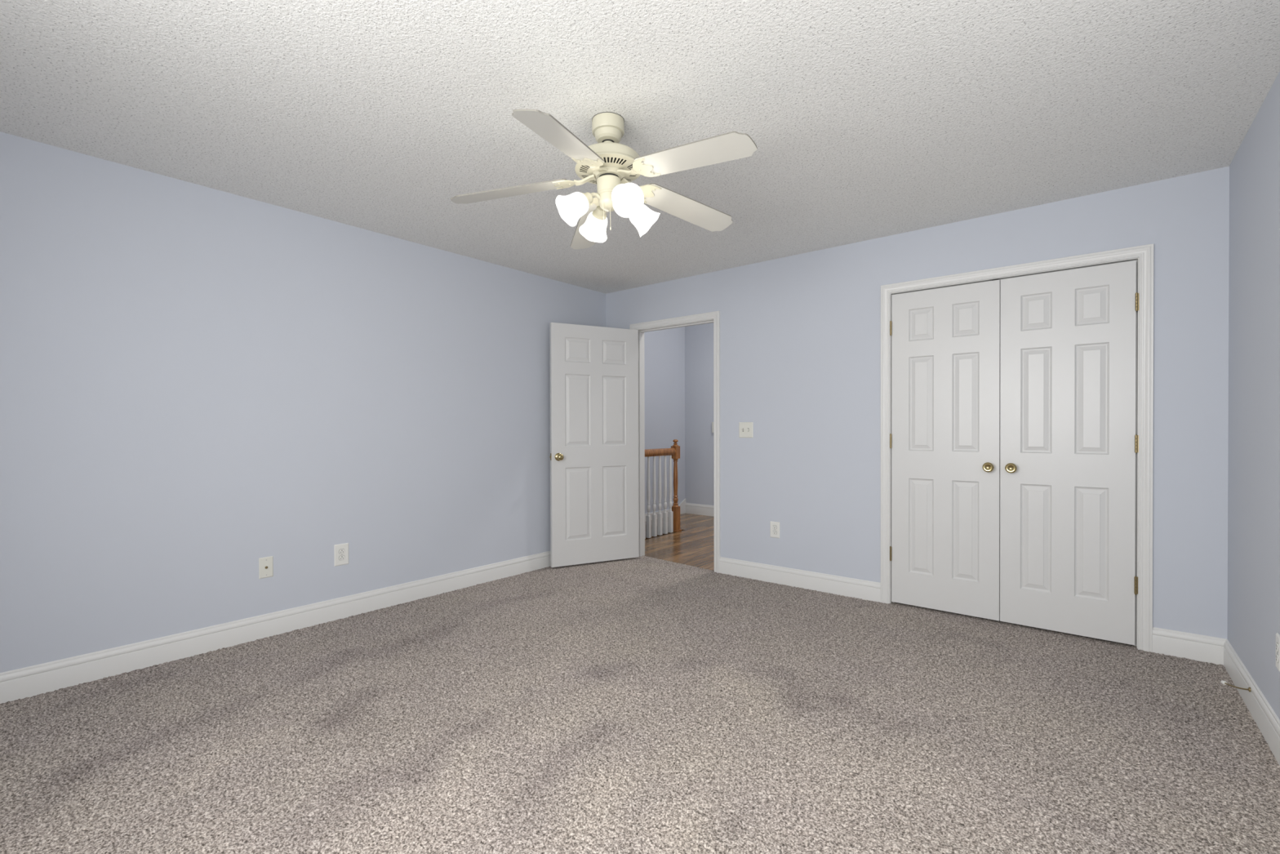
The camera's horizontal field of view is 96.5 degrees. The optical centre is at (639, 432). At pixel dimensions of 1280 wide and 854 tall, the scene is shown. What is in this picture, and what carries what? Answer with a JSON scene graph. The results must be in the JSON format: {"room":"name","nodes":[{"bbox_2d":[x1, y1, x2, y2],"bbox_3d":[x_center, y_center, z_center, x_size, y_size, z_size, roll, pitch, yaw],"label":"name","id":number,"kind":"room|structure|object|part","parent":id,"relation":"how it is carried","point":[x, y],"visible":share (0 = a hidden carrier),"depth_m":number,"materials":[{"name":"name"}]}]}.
{"room":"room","nodes":[
{"label":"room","id":0,"kind":"room"},
{"bbox_2d":[0,131,605,672],"bbox_3d":[-1.813,-0.062,3.664,0.120,2.460,4.580,0,0,39],"label":"wall","id":1,"kind":"structure","parent":0,"point":[199,384],"depth_m":3.08,"materials":[{"name":"paint"}]},
{"bbox_2d":[258,555,273,578],"bbox_3d":[-2.099,0.760,3.210,0.014,0.116,0.070,0,0,39],"label":"cable wall plate","id":2,"kind":"object","parent":1,"relation":"attached to","point":[266,563],"visible":1,"depth_m":3.21,"materials":[{"name":"white plastic"}]},
{"bbox_2d":[0,551,551,703],"bbox_3d":[-1.720,1.085,3.676,0.014,0.133,4.460,0,0,39],"label":"baseboard","id":3,"kind":"structure","parent":1,"relation":"attached to","point":[37,679],"depth_m":3.07,"materials":[{"name":"white wood"}]},
{"bbox_2d":[333,542,348,566],"bbox_3d":[-1.843,0.755,3.529,0.008,0.132,0.086,0,0,39],"label":"electrical outlet","id":4,"kind":"object","parent":1,"relation":"attached to","point":[340,550],"visible":1,"depth_m":3.52,"materials":[{"name":"white plastic"}]},
{"bbox_2d":[338,548,344,554],"bbox_3d":[-1.841,0.736,3.528,0.001,0.029,0.037,0,0,39],"label":"socket","id":5,"kind":"object","parent":4,"relation":"attached to","point":[341,551],"depth_m":3.53,"materials":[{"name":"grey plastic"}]},
{"bbox_2d":[338,555,345,559],"bbox_3d":[-1.842,0.775,3.528,0.005,0.029,0.037,0,0,39],"label":"socket","id":6,"kind":"object","parent":4,"relation":"attached to","point":[340,557],"depth_m":3.53,"materials":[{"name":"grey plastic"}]},
{"bbox_2d":[549,322,639,567],"bbox_3d":[-0.378,0.104,4.940,0.836,2.031,0.169,0,0,-28],"label":"door","id":7,"kind":"structure","parent":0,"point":[594,437],"depth_m":4.91,"materials":[{"name":"white wood"}]},
{"bbox_3d":[-0.663,0.206,4.733,0.066,0.066,0.067,0,0,-28],"label":"knob","id":8,"kind":"part","parent":7,"relation":"part of","materials":[{"name":"gold metal"}]},
{"bbox_2d":[0,513,1279,853],"bbox_3d":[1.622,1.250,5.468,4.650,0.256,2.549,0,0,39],"label":"floor","id":9,"kind":"structure","parent":0,"point":[643,704],"depth_m":2.16,"materials":[{"name":"carpet"}]},
{"bbox_2d":[644,439,681,538],"bbox_3d":[0.040,0.609,6.081,0.100,1.049,1.260,0,0,39],"label":"stair railing","id":10,"kind":"object","parent":9,"relation":"on","point":[660,523],"visible":0.61,"depth_m":6.36,"materials":[{"name":"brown wood"}]},
{"bbox_3d":[0.012,0.222,6.046,0.068,0.080,1.174,0,0,39],"label":"handrail","id":11,"kind":"part","parent":10,"relation":"part of","materials":[{"name":"brown wood"}]},
{"bbox_3d":[0.407,0.606,6.531,0.100,1.049,0.100,0,0,39],"label":"newel post","id":12,"kind":"part","parent":10,"relation":"part of","materials":[{"name":"brown wood"}]},
{"bbox_2d":[0,0,1279,293],"bbox_3d":[-0.034,-1.338,2.281,4.620,0.100,4.700,0,0,39],"label":"ceiling","id":13,"kind":"structure","parent":0,"point":[865,120],"depth_m":2.21,"materials":[{"name":"white paint"}]},
{"bbox_2d":[450,108,757,249],"bbox_3d":[-0.087,-1.058,2.331,1.212,0.460,1.264,0,0,39],"label":"ceiling fan","id":14,"kind":"object","parent":13,"relation":"hanging from","point":[608,164],"visible":1,"depth_m":2.30,"materials":[{"name":"white wood"}]},
{"bbox_3d":[-0.541,-1.001,2.379,0.485,0.091,0.135,0,0,1],"label":"blade","id":15,"kind":"part","parent":14,"relation":"part of","materials":[{"name":"white wood"}]},
{"bbox_3d":[-0.272,-1.013,1.975,0.135,0.075,0.487,0,0,20],"label":"blade","id":16,"kind":"part","parent":14,"relation":"part of","materials":[{"name":"white wood"}]},
{"bbox_3d":[-0.255,-0.914,2.302,0.057,0.069,0.074,-2,-1,39],"label":"light bulb","id":17,"kind":"part","parent":14,"relation":"part of","materials":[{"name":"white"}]},
{"bbox_3d":[-0.278,-0.896,2.294,0.126,0.131,0.133,-2,-1,39],"label":"lamp shade","id":18,"kind":"part","parent":14,"relation":"part of","materials":[{"name":"white glass"}]},
{"bbox_3d":[-0.239,-1.000,2.760,0.135,0.100,0.485,0,0,-16],"label":"blade","id":19,"kind":"part","parent":14,"relation":"part of","materials":[{"name":"white"}]},
{"bbox_3d":[-0.205,-0.941,2.313,0.101,0.072,0.065,0,0,-8],"label":"lamp arm","id":20,"kind":"part","parent":14,"relation":"part of","materials":[{"name":"beige metal"}]},
{"bbox_3d":[-0.192,-0.894,2.512,0.133,0.131,0.126,-2,-1,39],"label":"lamp shade","id":21,"kind":"part","parent":14,"relation":"part of","materials":[{"name":"white glass"}]},
{"bbox_3d":[-0.161,-0.940,2.446,0.100,0.072,0.072,-2,-1,39],"label":"lamp arm","id":22,"kind":"part","parent":14,"relation":"part of","materials":[{"name":"beige ceramic"}]},
{"bbox_3d":[-0.130,-1.084,2.363,0.260,0.020,0.260,-2,-1,39],"label":"vent shadow plate","id":23,"kind":"part","parent":14,"relation":"part of","materials":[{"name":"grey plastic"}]},
{"bbox_3d":[-0.080,-0.944,2.283,0.065,0.072,0.102,0,0,-7],"label":"lamp arm","id":24,"kind":"part","parent":14,"relation":"part of","materials":[{"name":"beige metal"}]},
{"bbox_3d":[-0.068,-0.919,2.231,0.074,0.069,0.057,-2,-1,39],"label":"light bulb","id":25,"kind":"part","parent":14,"relation":"part of","materials":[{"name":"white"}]},
{"bbox_3d":[-0.060,-0.902,2.208,0.133,0.131,0.126,-2,-1,39],"label":"lamp shade","id":26,"kind":"part","parent":14,"relation":"part of","materials":[{"name":"white glass"}]},
{"bbox_3d":[0.026,-0.900,2.426,0.126,0.131,0.133,-2,-1,39],"label":"lamp shade","id":27,"kind":"part","parent":14,"relation":"part of","materials":[{"name":"white glass"}]},
{"bbox_3d":[0.216,-1.011,2.590,0.486,0.089,0.134,0,0,-34],"label":"blade","id":28,"kind":"part","parent":14,"relation":"part of","materials":[{"name":"white wood"}]},
{"bbox_3d":[0.196,-1.019,2.105,0.487,0.074,0.134,0,0,38],"label":"blade","id":29,"kind":"part","parent":14,"relation":"part of","materials":[{"name":"white wood"}]},
{"bbox_2d":[644,326,684,513],"bbox_3d":[-0.694,0.728,6.400,0.120,6.000,4.265,0,0,39],"label":"wall","id":30,"kind":"structure","parent":0,"point":[664,349],"depth_m":7.55,"materials":[{"name":"paint"}]},
{"bbox_2d":[644,498,685,516],"bbox_3d":[-0.455,1.978,6.590,0.016,2.095,3.445,0,0,39],"label":"trim","id":31,"kind":"structure","parent":30,"relation":"attached to","point":[682,504],"depth_m":7.84,"materials":[{"name":"white wood"}]},
{"bbox_2d":[684,322,714,505],"bbox_3d":[1.950,-0.432,6.909,3.330,3.700,0.120,0,0,39],"label":"wall","id":32,"kind":"structure","parent":0,"point":[699,339],"depth_m":7.77,"materials":[{"name":"paint"}]},
{"bbox_2d":[685,502,714,516],"bbox_3d":[1.865,1.053,6.904,3.210,0.143,0.014,0,0,39],"label":"baseboard","id":33,"kind":"structure","parent":32,"relation":"attached to","point":[693,508],"depth_m":7.75,"materials":[{"name":"white wood"}]},
{"bbox_2d":[605,166,1229,638],"bbox_3d":[1.416,-0.072,4.064,4.620,2.460,0.120,0,0,39],"label":"wall","id":34,"kind":"structure","parent":0,"point":[800,334],"depth_m":3.85,"materials":[{"name":"paint"}]},
{"bbox_2d":[629,311,720,573],"bbox_3d":[0.322,0.083,4.957,0.942,2.122,0.153,0,0,39],"label":"door frame","id":35,"kind":"structure","parent":34,"relation":"attached to","point":[711,317],"depth_m":4.82,"materials":[{"name":"white wood"}]},
{"bbox_2d":[738,422,753,437],"bbox_3d":[0.823,-0.018,4.458,0.122,0.121,0.018,0,0,39],"label":"light switch","id":36,"kind":"object","parent":34,"relation":"attached to","point":[745,428],"visible":1,"depth_m":4.46,"materials":[{"name":"white plastic"}]},
{"bbox_2d":[769,520,779,537],"bbox_3d":[1.018,0.736,4.313,0.078,0.121,0.008,0,0,39],"label":"electrical outlet","id":37,"kind":"object","parent":34,"relation":"attached to","point":[774,526],"visible":1,"depth_m":4.31,"materials":[{"name":"white plastic"}]},
{"bbox_2d":[889,279,1000,620],"bbox_3d":[1.893,0.105,3.586,0.618,2.037,0.090,0,0,39],"label":"door","id":38,"kind":"structure","parent":34,"relation":"in","point":[944,437],"depth_m":3.58,"materials":[{"name":"white wood"}]},
{"bbox_3d":[2.081,0.208,3.411,0.059,0.059,0.055,0,0,39],"label":"knob","id":39,"kind":"part","parent":38,"relation":"part of","materials":[{"name":"gold metal"}]},
{"bbox_2d":[719,556,1226,665],"bbox_3d":[1.277,1.075,4.099,4.125,0.133,0.014,0,0,39],"label":"baseboard","id":40,"kind":"structure","parent":34,"relation":"attached to","point":[1203,648],"depth_m":3.93,"materials":[{"name":"white wood"}]},
{"bbox_2d":[880,244,1153,652],"bbox_3d":[2.173,0.087,3.437,1.355,2.126,0.136,0,0,39],"label":"door frame","id":41,"kind":"structure","parent":34,"relation":"attached to","point":[1143,255],"depth_m":3.04,"materials":[{"name":"white wood"}]},
{"bbox_2d":[1000,260,1138,644],"bbox_3d":[2.376,0.110,3.192,0.622,2.030,0.090,0,0,39],"label":"door","id":42,"kind":"structure","parent":34,"relation":"in","point":[1069,442],"depth_m":3.19,"materials":[{"name":"white wood"}]},
{"bbox_3d":[2.170,0.209,3.338,0.059,0.059,0.055,0,0,39],"label":"knob","id":43,"kind":"part","parent":42,"relation":"part of","materials":[{"name":"gold metal"}]},
{"bbox_2d":[1226,71,1279,719],"bbox_3d":[1.497,-0.053,0.948,0.120,2.460,4.610,0,0,38],"label":"wall","id":44,"kind":"structure","parent":0,"point":[1254,262],"depth_m":2.31,"materials":[{"name":"paint"}]},
{"bbox_2d":[1220,680,1250,691],"bbox_3d":[2.503,1.065,2.400,0.017,0.049,0.156,0,0,14],"label":"door stop","id":45,"kind":"object","parent":44,"relation":"attached to","point":[1222,682],"visible":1,"depth_m":2.40,"materials":[{"name":"gold metal"}]},
{"bbox_3d":[2.500,1.065,2.396,0.014,0.036,0.132,0,0,12],"label":"rod","id":46,"kind":"part","parent":45,"relation":"part of","materials":[{"name":"gold metal"}]},
{"bbox_2d":[1223,639,1279,765],"bbox_3d":[1.493,1.094,1.055,0.014,0.133,4.461,0,0,38],"label":"baseboard","id":47,"kind":"structure","parent":44,"relation":"attached to","point":[1267,721],"depth_m":2.27,"materials":[{"name":"white wood"}]},
{"bbox_2d":[1275,632,1279,671],"bbox_3d":[2.266,0.783,2.029,0.008,0.124,0.072,0,0,40],"label":"electrical outlet","id":48,"kind":"object","parent":44,"relation":"attached to","point":[1277,636],"visible":1,"depth_m":2.02,"materials":[{"name":"white plastic"}]},
{"bbox_2d":[1275,642,1278,651],"bbox_3d":[2.265,0.763,2.030,0.005,0.027,0.034,0,0,40],"label":"socket","id":49,"kind":"object","parent":48,"relation":"attached to","point":[1277,643],"depth_m":2.02,"materials":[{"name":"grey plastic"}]},
{"bbox_2d":[1275,653,1278,662],"bbox_3d":[2.265,0.802,2.030,0.005,0.027,0.034,0,0,40],"label":"socket","id":50,"kind":"object","parent":48,"relation":"attached to","point":[1277,654],"depth_m":2.02,"materials":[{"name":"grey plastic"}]}
]}

